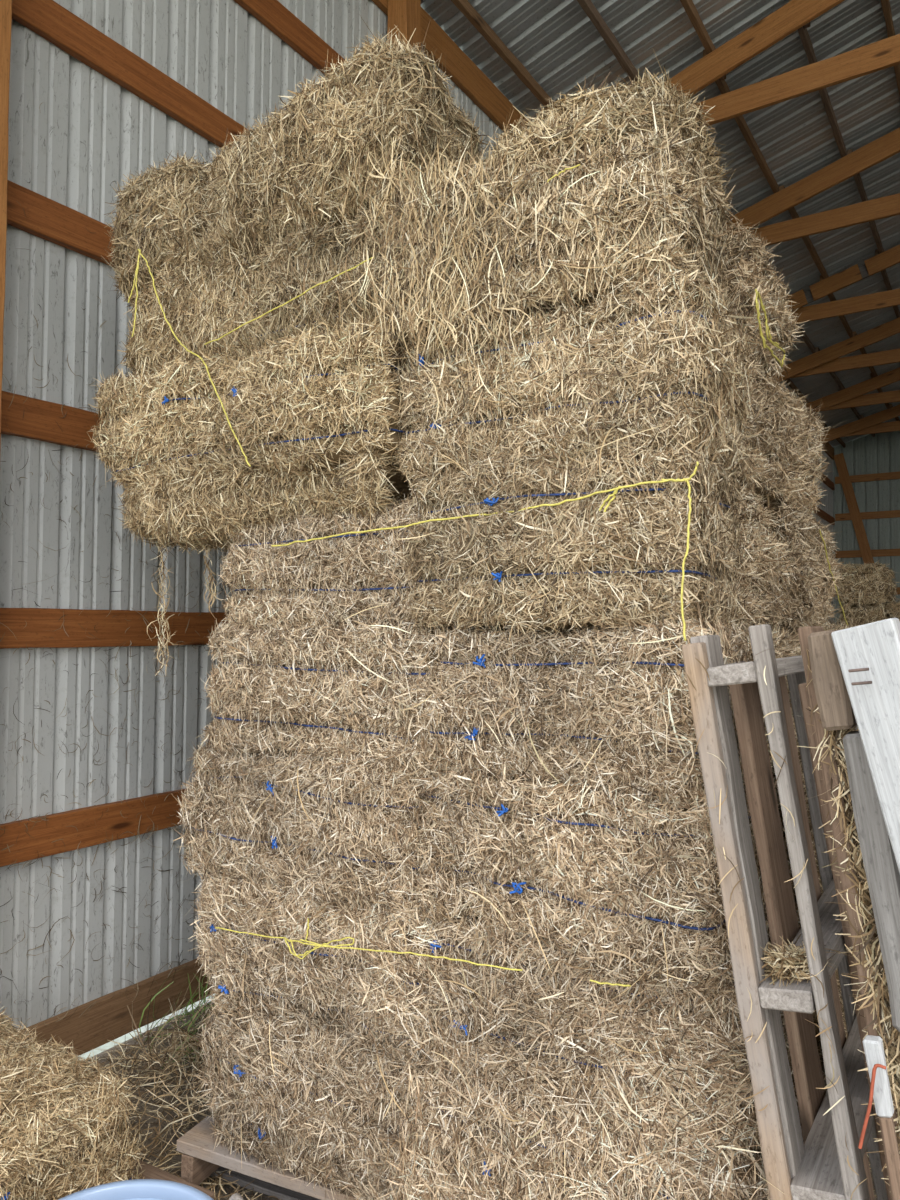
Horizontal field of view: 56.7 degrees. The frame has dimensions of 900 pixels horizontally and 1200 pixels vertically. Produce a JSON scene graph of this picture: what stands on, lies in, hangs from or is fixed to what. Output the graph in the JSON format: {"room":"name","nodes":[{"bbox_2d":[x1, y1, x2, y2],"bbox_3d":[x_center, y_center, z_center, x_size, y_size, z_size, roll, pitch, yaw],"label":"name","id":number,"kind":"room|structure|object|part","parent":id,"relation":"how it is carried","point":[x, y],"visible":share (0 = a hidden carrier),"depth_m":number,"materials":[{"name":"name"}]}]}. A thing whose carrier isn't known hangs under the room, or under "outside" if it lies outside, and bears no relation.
{"room":"hay barn","nodes":[
{"label":"hay barn","id":0,"kind":"room"},
{"bbox_2d":[77,993,215,1060],"bbox_3d":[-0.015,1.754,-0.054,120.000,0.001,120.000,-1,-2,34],"label":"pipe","id":1,"kind":"structure","parent":0,"point":[127,1036],"depth_m":3.55,"materials":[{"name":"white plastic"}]},
{"bbox_2d":[139,969,216,1068],"bbox_3d":[-0.836,1.689,3.542,0.915,0.372,0.945,-1,-2,34],"label":"grass","id":2,"kind":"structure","parent":1,"relation":"on","point":[158,992],"depth_m":3.46,"materials":[{"name":"beige plant"}]},
{"bbox_2d":[0,0,833,1030],"bbox_3d":[2.603,-0.805,9.472,0.030,5.611,20.400,-1,-2,34],"label":"wall","id":3,"kind":"structure","parent":0,"point":[90,130],"depth_m":3.36,"materials":[{"name":"metal"}]},
{"bbox_2d":[0,788,190,866],"bbox_3d":[2.630,1.122,9.413,0.042,0.152,20.250,-1,-2,34],"label":"wooden beam","id":4,"kind":"structure","parent":3,"relation":"attached to","point":[44,832],"depth_m":3.27,"materials":[{"name":"brown wood"}]},
{"bbox_2d":[0,103,228,1032],"bbox_3d":[-1.217,-0.084,3.655,0.105,3.619,1.736,-1,-2,33],"label":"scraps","id":5,"kind":"object","parent":3,"relation":"attached to","point":[130,656],"visible":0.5,"depth_m":3.33,"materials":[{"name":"beige plant"}]},
{"bbox_2d":[0,608,229,648],"bbox_3d":[2.636,0.337,9.438,0.042,0.152,20.250,-1,-2,34],"label":"wooden beam","id":6,"kind":"structure","parent":3,"relation":"attached to","point":[111,632],"depth_m":3.33,"materials":[{"name":"brown wood"}]},
{"bbox_2d":[19,957,213,1055],"bbox_3d":[2.623,1.909,9.389,0.044,0.179,20.250,-1,-2,34],"label":"skirt board","id":7,"kind":"object","parent":3,"relation":"attached to","point":[84,1032],"visible":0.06,"depth_m":3.39,"materials":[{"name":"brown wood"}]},
{"bbox_2d":[1,391,832,596],"bbox_3d":[2.643,-0.448,9.462,0.042,0.152,20.250,-1,-2,34],"label":"wooden beam","id":8,"kind":"structure","parent":3,"relation":"attached to","point":[40,418],"depth_m":3.16,"materials":[{"name":"brown wood"}]},
{"bbox_2d":[7,180,834,558],"bbox_3d":[2.650,-1.223,9.486,0.042,0.152,20.250,-1,-2,34],"label":"wooden beam","id":9,"kind":"structure","parent":3,"relation":"attached to","point":[47,219],"depth_m":3.20,"materials":[{"name":"brown wood"}]},
{"bbox_2d":[12,0,834,524],"bbox_3d":[2.656,-1.994,9.510,0.042,0.152,20.250,-1,-2,34],"label":"wooden beam","id":10,"kind":"structure","parent":3,"relation":"attached to","point":[48,19],"depth_m":3.46,"materials":[{"name":"brown wood"}]},
{"bbox_2d":[234,0,834,489],"bbox_3d":[2.663,-2.744,9.533,0.042,0.152,20.250,-1,-2,34],"label":"wooden beam","id":11,"kind":"structure","parent":3,"relation":"attached to","point":[277,18],"depth_m":4.29,"materials":[{"name":"brown wood"}]},
{"bbox_2d":[372,0,833,459],"bbox_3d":[2.669,-3.453,9.555,0.044,0.239,20.250,-1,-2,34],"label":"beam","id":12,"kind":"structure","parent":3,"relation":"attached to","point":[466,75],"depth_m":5.68,"materials":[{"name":"brown wood"}]},
{"bbox_2d":[834,453,873,564],"bbox_3d":[8.684,-1.356,17.598,1.063,3.595,0.044,-1,-2,34],"label":"brace","id":13,"kind":"object","parent":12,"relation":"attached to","point":[839,459],"visible":0.66,"depth_m":17.68,"materials":[{"name":"brown wood"}]},
{"bbox_2d":[88,1000,876,1199],"bbox_3d":[8.367,1.959,5.359,14.030,0.001,20.700,-1,-2,34],"label":"floor","id":14,"kind":"structure","parent":0,"point":[141,1106],"depth_m":2.98,"materials":[{"name":"beige plant"}]},
{"bbox_2d":[0,0,11,449],"bbox_3d":[-1.633,-0.939,2.850,0.146,5.865,0.146,-1,-2,34],"label":"post","id":15,"kind":"object","parent":14,"relation":"on","point":[5,5],"visible":1,"depth_m":2.87,"materials":[{"name":"brown wood"}]},
{"bbox_2d":[0,1006,146,1199],"bbox_3d":[-1.448,1.595,2.489,1.118,0.540,0.618,-1,-2,34],"label":"hay bale","id":16,"kind":"object","parent":14,"relation":"on","point":[64,1128],"visible":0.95,"depth_m":2.33},
{"bbox_2d":[58,1179,243,1199],"bbox_3d":[-0.692,1.515,1.654,0.504,0.496,0.518,-1,-2,34],"label":"plastic tub","id":17,"kind":"object","parent":14,"relation":"on","point":[136,1189],"visible":1,"depth_m":1.88,"materials":[{"name":"blue plastic"}]},
{"bbox_2d":[125,1198,160,1199],"bbox_3d":[-0.692,1.556,1.653,0.472,0.415,0.472,-1,-2,34],"label":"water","id":18,"kind":"structure","parent":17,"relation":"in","point":[125,1198],"depth_m":1.89,"materials":[{"name":"blue liquid"}]},
{"bbox_3d":[-0.454,1.314,1.755,0.045,0.082,0.158,1,-2,-22],"label":"rope handle","id":19,"kind":"part","parent":17,"relation":"part of","materials":[{"name":"white fabric"}]},
{"bbox_2d":[127,968,214,1124],"bbox_3d":[-0.688,1.646,3.278,0.980,0.523,1.073,-1,-2,34],"label":"stalks","id":20,"kind":"object","parent":14,"relation":"on","point":[185,1032],"visible":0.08,"depth_m":3.12},
{"bbox_2d":[131,1159,214,1199],"bbox_3d":[-0.873,1.743,2.431,0.386,0.088,0.124,0,-2,28],"label":"timber offcut","id":21,"kind":"object","parent":14,"relation":"on","point":[151,1172],"visible":0.26,"depth_m":2.46,"materials":[{"name":"brown wood"}]},
{"bbox_2d":[177,1116,356,1199],"bbox_3d":[0.126,1.702,2.611,1.619,0.166,1.003,0,-2,24],"label":"wooden pallet","id":22,"kind":"object","parent":14,"relation":"on","point":[199,1161],"visible":0.16,"depth_m":2.45,"materials":[{"name":"beige wood"}]},
{"bbox_2d":[190,993,418,1199],"bbox_3d":[-0.281,1.381,2.452,0.891,0.604,0.636,-1,-2,36],"label":"hay bale","id":23,"kind":"object","parent":22,"relation":"on","point":[289,1107],"visible":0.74,"depth_m":2.26},
{"bbox_2d":[181,867,446,1086],"bbox_3d":[-0.285,0.989,2.444,0.983,0.524,0.592,-1,-2,34],"label":"hay bale","id":24,"kind":"object","parent":23,"relation":"on","point":[373,995],"visible":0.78,"depth_m":2.23},
{"bbox_2d":[173,737,437,928],"bbox_3d":[-0.323,0.615,2.474,0.964,0.513,0.577,-1,-2,34],"label":"hay bale","id":25,"kind":"object","parent":24,"relation":"on","point":[356,817],"visible":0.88,"depth_m":2.25},
{"bbox_2d":[196,609,465,791],"bbox_3d":[-0.284,0.262,2.478,0.954,0.521,0.601,-1,-2,34],"label":"hay bale","id":26,"kind":"object","parent":25,"relation":"on","point":[279,668],"visible":0.83,"depth_m":2.27},
{"bbox_2d":[217,492,431,633],"bbox_3d":[-0.275,-0.084,2.505,0.835,0.478,0.593,-1,-2,34],"label":"hay bale","id":27,"kind":"object","parent":26,"relation":"on","point":[348,574],"visible":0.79,"depth_m":2.29},
{"bbox_2d":[117,445,416,558],"bbox_3d":[-0.543,-0.310,2.613,1.204,0.367,0.600,-1,-2,34],"label":"hay bale","id":28,"kind":"object","parent":27,"relation":"on","point":[156,512],"visible":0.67,"depth_m":2.41},
{"bbox_2d":[146,540,177,685],"bbox_3d":[-0.951,0.015,2.773,0.122,0.549,0.082,0,-2,11],"label":"hay wisp","id":29,"kind":"object","parent":28,"relation":"hanging from","point":[163,658],"visible":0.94,"depth_m":2.77,"materials":[{"name":"beige plant"}]},
{"bbox_2d":[198,537,221,617],"bbox_3d":[-0.765,-0.088,2.647,0.102,0.296,0.052,-1,-2,41],"label":"hay wisp","id":30,"kind":"object","parent":28,"relation":"hanging from","point":[204,546],"visible":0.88,"depth_m":2.65,"materials":[{"name":"beige plant"}]},
{"bbox_2d":[85,307,413,492],"bbox_3d":[-0.547,-0.542,2.612,1.321,0.500,0.629,-1,-2,34],"label":"hay bale","id":31,"kind":"object","parent":28,"relation":"on","point":[298,403],"visible":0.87,"depth_m":2.30},
{"bbox_2d":[138,249,250,466],"bbox_3d":[-0.772,-0.741,2.481,0.526,0.744,0.009,-1,-2,34],"label":"twine","id":32,"kind":"object","parent":31,"relation":"hanging from","point":[138,249],"visible":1,"depth_m":2.45,"materials":[{"name":"yellow plastic"}]},
{"bbox_2d":[117,199,401,376],"bbox_3d":[-0.511,-0.875,2.658,1.244,0.502,0.604,-1,-2,34],"label":"hay bale","id":33,"kind":"object","parent":31,"relation":"on","point":[199,311],"visible":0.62,"depth_m":2.44},
{"bbox_2d":[128,249,140,336],"bbox_3d":[-1.003,-0.970,2.642,0.061,0.274,0.008,-1,-2,34],"label":"twine","id":34,"kind":"object","parent":33,"relation":"attached to","point":[137,268],"visible":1,"depth_m":2.63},
{"bbox_2d":[104,150,211,308],"bbox_3d":[-0.869,-1.187,2.849,0.556,0.543,0.567,-1,-2,42],"label":"hay bale","id":35,"kind":"object","parent":33,"relation":"on","point":[157,215],"visible":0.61,"depth_m":2.64},
{"bbox_2d":[204,257,373,344],"bbox_3d":[-0.462,-0.819,2.307,0.644,0.112,0.009,-1,-2,34],"label":"twine","id":36,"kind":"object","parent":33,"relation":"attached to","point":[371,257],"visible":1,"depth_m":2.29,"materials":[{"name":"yellow plastic"}]},
{"bbox_2d":[188,14,490,278],"bbox_3d":[-0.336,-1.244,2.545,0.906,0.616,0.645,-1,-2,34],"label":"hay bale","id":37,"kind":"object","parent":33,"relation":"on","point":[396,84],"visible":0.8,"depth_m":2.31},
{"bbox_2d":[215,918,630,986],"bbox_3d":[-0.152,0.874,2.056,1.254,0.156,0.009,-1,-2,34],"label":"twine","id":38,"kind":"object","parent":24,"relation":"attached to","point":[285,938],"visible":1,"depth_m":2.14,"materials":[{"name":"yellow plastic"}]},
{"bbox_2d":[377,1051,803,1199],"bbox_3d":[0.363,1.374,2.010,1.012,0.634,0.614,-1,-2,34],"label":"hay bale","id":39,"kind":"object","parent":22,"relation":"on","point":[497,1165],"visible":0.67,"depth_m":1.88},
{"bbox_2d":[408,911,797,1193],"bbox_3d":[0.377,0.958,2.029,0.943,0.547,0.625,-1,-2,34],"label":"hay bale","id":40,"kind":"object","parent":39,"relation":"on","point":[554,1050],"visible":0.62,"depth_m":1.80},
{"bbox_2d":[404,763,799,1004],"bbox_3d":[0.365,0.615,2.036,0.894,0.501,0.596,-1,-2,34],"label":"hay bale","id":41,"kind":"object","parent":40,"relation":"on","point":[584,883],"visible":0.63,"depth_m":1.80},
{"bbox_2d":[412,612,768,818],"bbox_3d":[0.350,0.242,2.074,0.830,0.492,0.598,-1,-2,34],"label":"hay bale","id":42,"kind":"object","parent":41,"relation":"on","point":[649,742],"visible":0.75,"depth_m":1.88},
{"bbox_2d":[395,435,753,640],"bbox_3d":[0.304,-0.128,2.079,0.845,0.508,0.603,-1,-2,34],"label":"hay bale","id":43,"kind":"object","parent":42,"relation":"on","point":[596,551],"visible":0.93,"depth_m":1.85},
{"bbox_2d":[226,108,709,1193],"bbox_3d":[-0.073,0.082,2.035,1.420,2.975,0.047,-1,-2,34],"label":"stalks","id":44,"kind":"object","parent":43,"relation":"on","point":[588,267],"visible":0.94,"depth_m":1.85},
{"bbox_2d":[271,461,698,640],"bbox_3d":[0.000,-0.092,1.990,1.191,0.359,0.010,-1,-2,34],"label":"twine","id":45,"kind":"object","parent":43,"relation":"attached to","point":[686,480],"visible":1,"depth_m":1.77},
{"bbox_2d":[390,252,759,494],"bbox_3d":[0.311,-0.494,2.115,0.901,0.493,0.585,-1,-2,34],"label":"hay bale","id":46,"kind":"object","parent":43,"relation":"on","point":[628,396],"visible":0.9,"depth_m":1.86},
{"bbox_2d":[363,101,747,352],"bbox_3d":[0.259,-0.839,2.145,0.925,0.502,0.642,-1,-2,34],"label":"hay bale","id":47,"kind":"object","parent":46,"relation":"on","point":[685,218],"visible":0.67,"depth_m":1.87},
{"bbox_2d":[321,119,582,385],"bbox_3d":[-0.031,-0.841,2.026,0.790,0.744,0.129,-1,-2,33],"label":"hay","id":48,"kind":"object","parent":47,"relation":"hanging from","point":[413,316],"visible":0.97,"depth_m":2.01},
{"bbox_2d":[477,50,734,210],"bbox_3d":[0.375,-1.057,2.086,0.598,0.356,0.571,-1,-2,30],"label":"hay bale","id":49,"kind":"object","parent":47,"relation":"on","point":[588,113],"visible":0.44,"depth_m":1.87},
{"bbox_2d":[547,164,579,181],"bbox_3d":[0.250,-0.941,1.838,0.080,0.019,0.008,-1,-2,34],"label":"twine","id":50,"kind":"object","parent":49,"relation":"attached to","point":[578,164],"visible":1,"depth_m":1.84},
{"bbox_2d":[794,1014,846,1090],"bbox_3d":[0.673,1.367,2.371,0.998,0.545,0.642,-1,-2,34],"label":"hay bale","id":51,"kind":"object","parent":22,"relation":"on","point":[818,1039],"visible":0.02,"depth_m":2.20},
{"bbox_2d":[789,871,839,1019],"bbox_3d":[0.629,0.968,2.405,0.896,0.486,0.616,-1,-2,34],"label":"hay bale","id":52,"kind":"object","parent":51,"relation":"on","point":[792,882],"visible":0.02,"depth_m":2.23},
{"bbox_2d":[771,755,811,881],"bbox_3d":[0.613,0.598,2.424,0.821,0.464,0.617,-1,-2,34],"label":"hay bale","id":53,"kind":"object","parent":52,"relation":"on","point":[773,773],"visible":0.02,"depth_m":2.27},
{"bbox_2d":[733,615,801,772],"bbox_3d":[0.612,0.250,2.436,0.861,0.530,0.628,-1,-2,34],"label":"hay bale","id":54,"kind":"object","parent":53,"relation":"on","point":[781,649],"visible":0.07,"depth_m":2.26},
{"bbox_2d":[724,473,801,629],"bbox_3d":[0.602,-0.126,2.469,0.756,0.480,0.597,-1,-2,37],"label":"hay bale","id":55,"kind":"object","parent":54,"relation":"on","point":[766,568],"visible":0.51,"depth_m":2.26},
{"bbox_2d":[729,333,810,501],"bbox_3d":[0.628,-0.506,2.491,0.812,0.484,0.677,-1,-2,34],"label":"hay bale","id":56,"kind":"object","parent":55,"relation":"on","point":[770,435],"visible":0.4,"depth_m":2.33},
{"bbox_2d":[720,218,808,384],"bbox_3d":[0.602,-0.823,2.504,0.825,0.417,0.626,-1,-2,36],"label":"hay bale","id":57,"kind":"object","parent":56,"relation":"on","point":[750,261],"visible":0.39,"depth_m":2.18},
{"bbox_2d":[755,289,784,366],"bbox_3d":[0.840,-0.698,2.182,0.011,0.126,0.323,-1,-2,34],"label":"twine","id":58,"kind":"object","parent":57,"relation":"attached to","point":[756,291],"visible":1,"depth_m":2.12,"materials":[{"name":"yellow plastic"}]},
{"bbox_2d":[813,969,847,1038],"bbox_3d":[0.912,1.380,2.775,0.970,0.564,0.570,-1,-2,30],"label":"hay bale","id":59,"kind":"object","parent":22,"relation":"on","point":[836,973],"visible":0.02,"depth_m":2.56},
{"bbox_2d":[789,862,836,974],"bbox_3d":[0.890,0.997,2.802,0.856,0.463,0.568,-1,-2,34],"label":"hay bale","id":60,"kind":"object","parent":59,"relation":"on","point":[818,872],"visible":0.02,"depth_m":2.52},
{"bbox_2d":[798,745,817,865],"bbox_3d":[0.907,0.618,2.829,0.863,0.466,0.577,-1,-2,36],"label":"hay bale","id":61,"kind":"object","parent":60,"relation":"on","point":[804,785],"visible":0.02,"depth_m":2.46},
{"bbox_2d":[740,619,827,750],"bbox_3d":[0.846,0.259,2.825,0.803,0.492,0.613,-1,-2,34],"label":"hay bale","id":62,"kind":"object","parent":61,"relation":"on","point":[789,630],"visible":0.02,"depth_m":2.61},
{"bbox_2d":[746,494,829,637],"bbox_3d":[0.861,-0.094,2.857,0.819,0.499,0.616,-1,-2,34],"label":"hay bale","id":63,"kind":"object","parent":62,"relation":"on","point":[797,529],"visible":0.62,"depth_m":2.60},
{"bbox_2d":[750,376,834,514],"bbox_3d":[0.887,-0.481,2.890,0.810,0.449,0.594,-1,-2,37],"label":"hay bale","id":64,"kind":"object","parent":63,"relation":"on","point":[805,493],"visible":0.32,"depth_m":2.64},
{"bbox_2d":[387,0,420,51],"bbox_3d":[-0.294,-0.865,4.864,0.146,5.865,0.146,-1,-2,34],"label":"post","id":65,"kind":"object","parent":14,"relation":"on","point":[406,14],"visible":0.05,"depth_m":4.89,"materials":[{"name":"brown wood"}]},
{"bbox_2d":[88,1001,876,1199],"bbox_3d":[-0.206,1.698,2.524,3.002,0.493,2.625,-1,-2,34],"label":"hay","id":66,"kind":"object","parent":14,"relation":"on","point":[219,1182],"visible":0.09,"depth_m":2.92},
{"bbox_2d":[682,624,891,1199],"bbox_3d":[0.836,0.907,1.737,0.409,1.707,0.963,-1,-2,34],"label":"wooden pallet","id":67,"kind":"object","parent":14,"relation":"on","point":[817,1168],"visible":0.67,"depth_m":1.45,"materials":[{"name":"beige wood"}]},
{"bbox_2d":[759,934,851,986],"bbox_3d":[0.591,0.616,1.427,0.161,0.084,0.158,-1,-2,34],"label":"hay","id":68,"kind":"object","parent":67,"relation":"on","point":[791,963],"visible":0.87,"depth_m":1.41},
{"bbox_2d":[798,626,899,1154],"bbox_3d":[0.904,0.903,1.530,0.342,1.704,0.897,-1,-2,34],"label":"wooden pallet","id":69,"kind":"object","parent":14,"relation":"on","point":[827,689],"visible":0.54,"depth_m":1.23,"materials":[{"name":"brown wood"}]},
{"bbox_2d":[687,649,898,1199],"bbox_3d":[0.558,0.643,1.318,0.388,1.134,0.078,-1,-2,34],"label":"hay","id":70,"kind":"object","parent":69,"relation":"attached to","point":[826,1087],"visible":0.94,"depth_m":1.35},
{"bbox_2d":[862,1035,899,1199],"bbox_3d":[0.646,1.123,1.091,0.184,1.040,0.026,-1,-2,34],"label":"stake","id":71,"kind":"object","parent":69,"relation":"attached to","point":[873,1045],"visible":0.98,"depth_m":1.13,"materials":[{"name":"brown wood"}]},
{"bbox_2d":[858,1064,885,1148],"bbox_3d":[0.571,0.685,1.127,0.035,0.120,0.005,-1,-2,34],"label":"cord","id":72,"kind":"object","parent":71,"relation":"hanging from","point":[869,1107],"visible":1,"depth_m":1.13,"materials":[{"name":"plastic"}]},
{"bbox_2d":[798,704,899,1192],"bbox_3d":[0.857,0.962,1.318,0.492,1.698,0.531,-1,-2,34],"label":"hay","id":73,"kind":"object","parent":14,"relation":"on","point":[890,1037],"visible":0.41,"depth_m":1.25},
{"bbox_2d":[831,618,899,872],"bbox_3d":[0.765,0.876,1.050,0.520,1.707,0.063,-1,-2,34],"label":"plank","id":74,"kind":"object","parent":14,"relation":"on","point":[868,655],"visible":1,"depth_m":1.17,"materials":[{"name":"wood"}]},
{"bbox_3d":[4.439,1.827,8.870,0.597,0.542,0.937,-1,-2,34],"label":"hay bale","id":75,"kind":"object","parent":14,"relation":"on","visible":0},
{"bbox_3d":[4.441,1.431,8.878,0.612,0.523,0.949,-1,-2,34],"label":"hay bale","id":76,"kind":"object","parent":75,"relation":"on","visible":0},
{"bbox_3d":[4.436,1.021,8.890,0.605,0.528,0.932,-1,-2,34],"label":"hay bale","id":77,"kind":"object","parent":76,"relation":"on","visible":0},
{"bbox_3d":[4.457,0.651,8.895,0.607,0.538,0.936,-1,-2,34],"label":"hay bale","id":78,"kind":"object","parent":77,"relation":"on","visible":0},
{"bbox_2d":[834,602,889,628],"bbox_3d":[4.465,0.250,8.909,0.600,0.543,0.907,-1,-2,34],"label":"hay bale","id":79,"kind":"object","parent":78,"relation":"on","point":[872,613],"visible":0.5,"depth_m":8.60},
{"bbox_2d":[836,559,899,609],"bbox_3d":[4.457,-0.145,8.928,0.614,0.562,0.987,-1,-2,34],"label":"hay bale","id":80,"kind":"object","parent":79,"relation":"on","point":[872,583],"visible":0.92,"depth_m":8.58},
{"bbox_3d":[0.868,1.736,3.516,1.620,0.166,0.964,-1,-2,34],"label":"wooden pallet","id":81,"kind":"object","parent":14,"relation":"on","visible":0},
{"bbox_3d":[1.389,1.409,3.479,0.928,0.553,0.550,-1,-2,34],"label":"hay bale","id":82,"kind":"object","parent":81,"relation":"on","visible":0},
{"bbox_3d":[1.364,0.999,3.491,0.917,0.481,0.572,-1,-2,34],"label":"hay bale","id":83,"kind":"object","parent":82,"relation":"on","visible":0},
{"bbox_3d":[1.355,0.653,3.535,0.861,0.464,0.557,-1,-2,34],"label":"hay bale","id":84,"kind":"object","parent":83,"relation":"on","visible":0},
{"bbox_2d":[823,618,859,630],"bbox_3d":[1.370,0.280,3.542,0.836,0.496,0.573,-1,-2,34],"label":"hay bale","id":85,"kind":"object","parent":84,"relation":"on","point":[842,626],"visible":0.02,"depth_m":3.28},
{"bbox_2d":[421,0,899,446],"bbox_3d":[5.452,-4.624,7.658,7.299,2.089,20.900,-1,-2,34],"label":"ceiling","id":86,"kind":"structure","parent":0,"point":[557,43],"depth_m":6.62,"materials":[{"name":"grey metal"}]},
{"bbox_2d":[451,0,845,447],"bbox_3d":[2.714,-3.628,9.285,0.090,0.074,20.760,-1,-2,34],"label":"purlin","id":87,"kind":"structure","parent":86,"relation":"attached to","point":[464,6],"depth_m":5.75,"materials":[{"name":"brown wood"}]},
{"bbox_2d":[577,0,874,436],"bbox_3d":[3.191,-3.794,8.975,0.090,0.074,20.760,-1,-2,34],"label":"purlin","id":88,"kind":"structure","parent":86,"relation":"attached to","point":[587,6],"depth_m":5.92,"materials":[{"name":"brown wood"}]},
{"bbox_2d":[665,0,899,125],"bbox_3d":[6.700,-4.567,3.029,13.953,2.152,0.214,-1,-2,34],"label":"roof truss","id":89,"kind":"object","parent":86,"relation":"attached to","point":[885,53],"visible":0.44,"depth_m":5.89,"materials":[{"name":"brown wood"}]},
{"bbox_2d":[680,0,899,420],"bbox_3d":[3.608,-3.939,8.702,0.090,0.074,20.760,-1,-2,34],"label":"purlin","id":90,"kind":"structure","parent":86,"relation":"attached to","point":[688,5],"depth_m":7.38,"materials":[{"name":"brown wood"}]},
{"bbox_2d":[724,127,899,245],"bbox_3d":[7.963,-4.497,4.931,13.953,2.154,0.214,-1,-2,34],"label":"roof truss","id":91,"kind":"object","parent":86,"relation":"attached to","point":[886,146],"visible":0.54,"depth_m":7.83,"materials":[{"name":"brown wood"}]},
{"bbox_2d":[771,317,899,382],"bbox_3d":[10.587,-4.352,8.878,13.952,2.154,0.214,-1,-2,34],"label":"roof truss","id":92,"kind":"object","parent":86,"relation":"attached to","point":[827,360],"visible":0.8,"depth_m":12.03,"materials":[{"name":"brown wood"}]},
{"bbox_2d":[786,244,899,322],"bbox_3d":[9.291,-4.431,6.923,13.946,2.138,0.214,-1,-2,34],"label":"roof truss","id":93,"kind":"object","parent":86,"relation":"attached to","point":[884,260],"visible":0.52,"depth_m":9.91,"materials":[{"name":"brown wood"}]},
{"bbox_2d":[788,0,899,317],"bbox_3d":[4.109,-4.113,8.376,0.090,0.074,20.760,-1,-2,34],"label":"purlin","id":94,"kind":"structure","parent":86,"relation":"attached to","point":[803,33],"depth_m":7.42,"materials":[{"name":"brown wood"}]},
{"bbox_2d":[799,367,899,413],"bbox_3d":[11.860,-4.282,10.793,13.952,2.152,0.214,-1,-2,34],"label":"roof truss","id":95,"kind":"object","parent":86,"relation":"attached to","point":[850,397],"visible":0.84,"depth_m":14.01,"materials":[{"name":"brown wood"}]},
{"bbox_2d":[819,404,899,443],"bbox_3d":[13.132,-4.212,12.707,13.953,2.153,0.214,-1,-2,34],"label":"roof truss","id":96,"kind":"object","parent":86,"relation":"attached to","point":[872,424],"visible":0.97,"depth_m":16.01,"materials":[{"name":"brown wood"}]},
{"bbox_2d":[881,0,899,95],"bbox_3d":[4.544,-4.263,8.092,0.090,0.074,20.760,-1,-2,34],"label":"purlin","id":97,"kind":"structure","parent":86,"relation":"attached to","point":[886,8],"depth_m":6.24,"materials":[{"name":"brown wood"}]},
{"bbox_2d":[833,431,899,624],"bbox_3d":[14.127,-1.533,14.110,14.049,7.622,0.030,-1,-2,34],"label":"wall","id":98,"kind":"structure","parent":0,"point":[868,454],"depth_m":17.58,"materials":[{"name":"grey metal"}]},
{"bbox_2d":[835,510,899,520],"bbox_3d":[14.075,-1.843,14.084,13.900,0.154,0.044,-1,-2,34],"label":"wooden beam","id":99,"kind":"structure","parent":98,"relation":"attached to","point":[892,513],"depth_m":17.50,"materials":[{"name":"brown wood"}]},
{"bbox_2d":[835,471,899,483],"bbox_3d":[14.082,-2.643,14.109,13.900,0.154,0.044,-1,-2,34],"label":"wooden beam","id":100,"kind":"structure","parent":98,"relation":"attached to","point":[890,475],"depth_m":17.53,"materials":[{"name":"brown wood"}]},
{"bbox_2d":[835,549,899,557],"bbox_3d":[14.068,-1.044,14.059,13.900,0.154,0.044,-1,-2,34],"label":"wooden beam","id":101,"kind":"structure","parent":98,"relation":"attached to","point":[877,552],"depth_m":17.48,"materials":[{"name":"brown wood"}]},
{"bbox_3d":[1.118,0.634,3.167,0.863,0.475,0.545,-1,-2,34],"label":"hay bale","id":102,"kind":"object","parent":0,"visible":0},
{"bbox_3d":[1.105,0.286,3.213,0.831,0.465,0.574,-1,-2,34],"label":"hay bale","id":103,"kind":"object","parent":102,"relation":"on","visible":0},
{"bbox_2d":[808,511,845,626],"bbox_3d":[1.109,-0.103,3.234,0.793,0.514,0.563,-1,-2,31],"label":"hay bale","id":104,"kind":"object","parent":103,"relation":"on","point":[829,590],"visible":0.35,"depth_m":2.97},
{"bbox_2d":[819,529,847,624],"bbox_3d":[1.366,-0.068,2.961,0.011,0.313,0.557,-1,-2,34],"label":"twine","id":105,"kind":"object","parent":104,"relation":"attached to","point":[819,529],"visible":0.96,"depth_m":2.91,"materials":[{"name":"yellow plastic"}]},
{"bbox_3d":[4.858,0.643,8.620,0.582,0.534,0.968,-1,-2,34],"label":"hay bale","id":106,"kind":"object","parent":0,"visible":0},
{"bbox_2d":[885,599,899,621],"bbox_3d":[4.848,0.240,8.641,0.624,0.552,0.972,-1,-2,34],"label":"hay bale","id":107,"kind":"object","parent":106,"relation":"on","point":[894,610],"visible":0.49,"depth_m":8.40}
]}

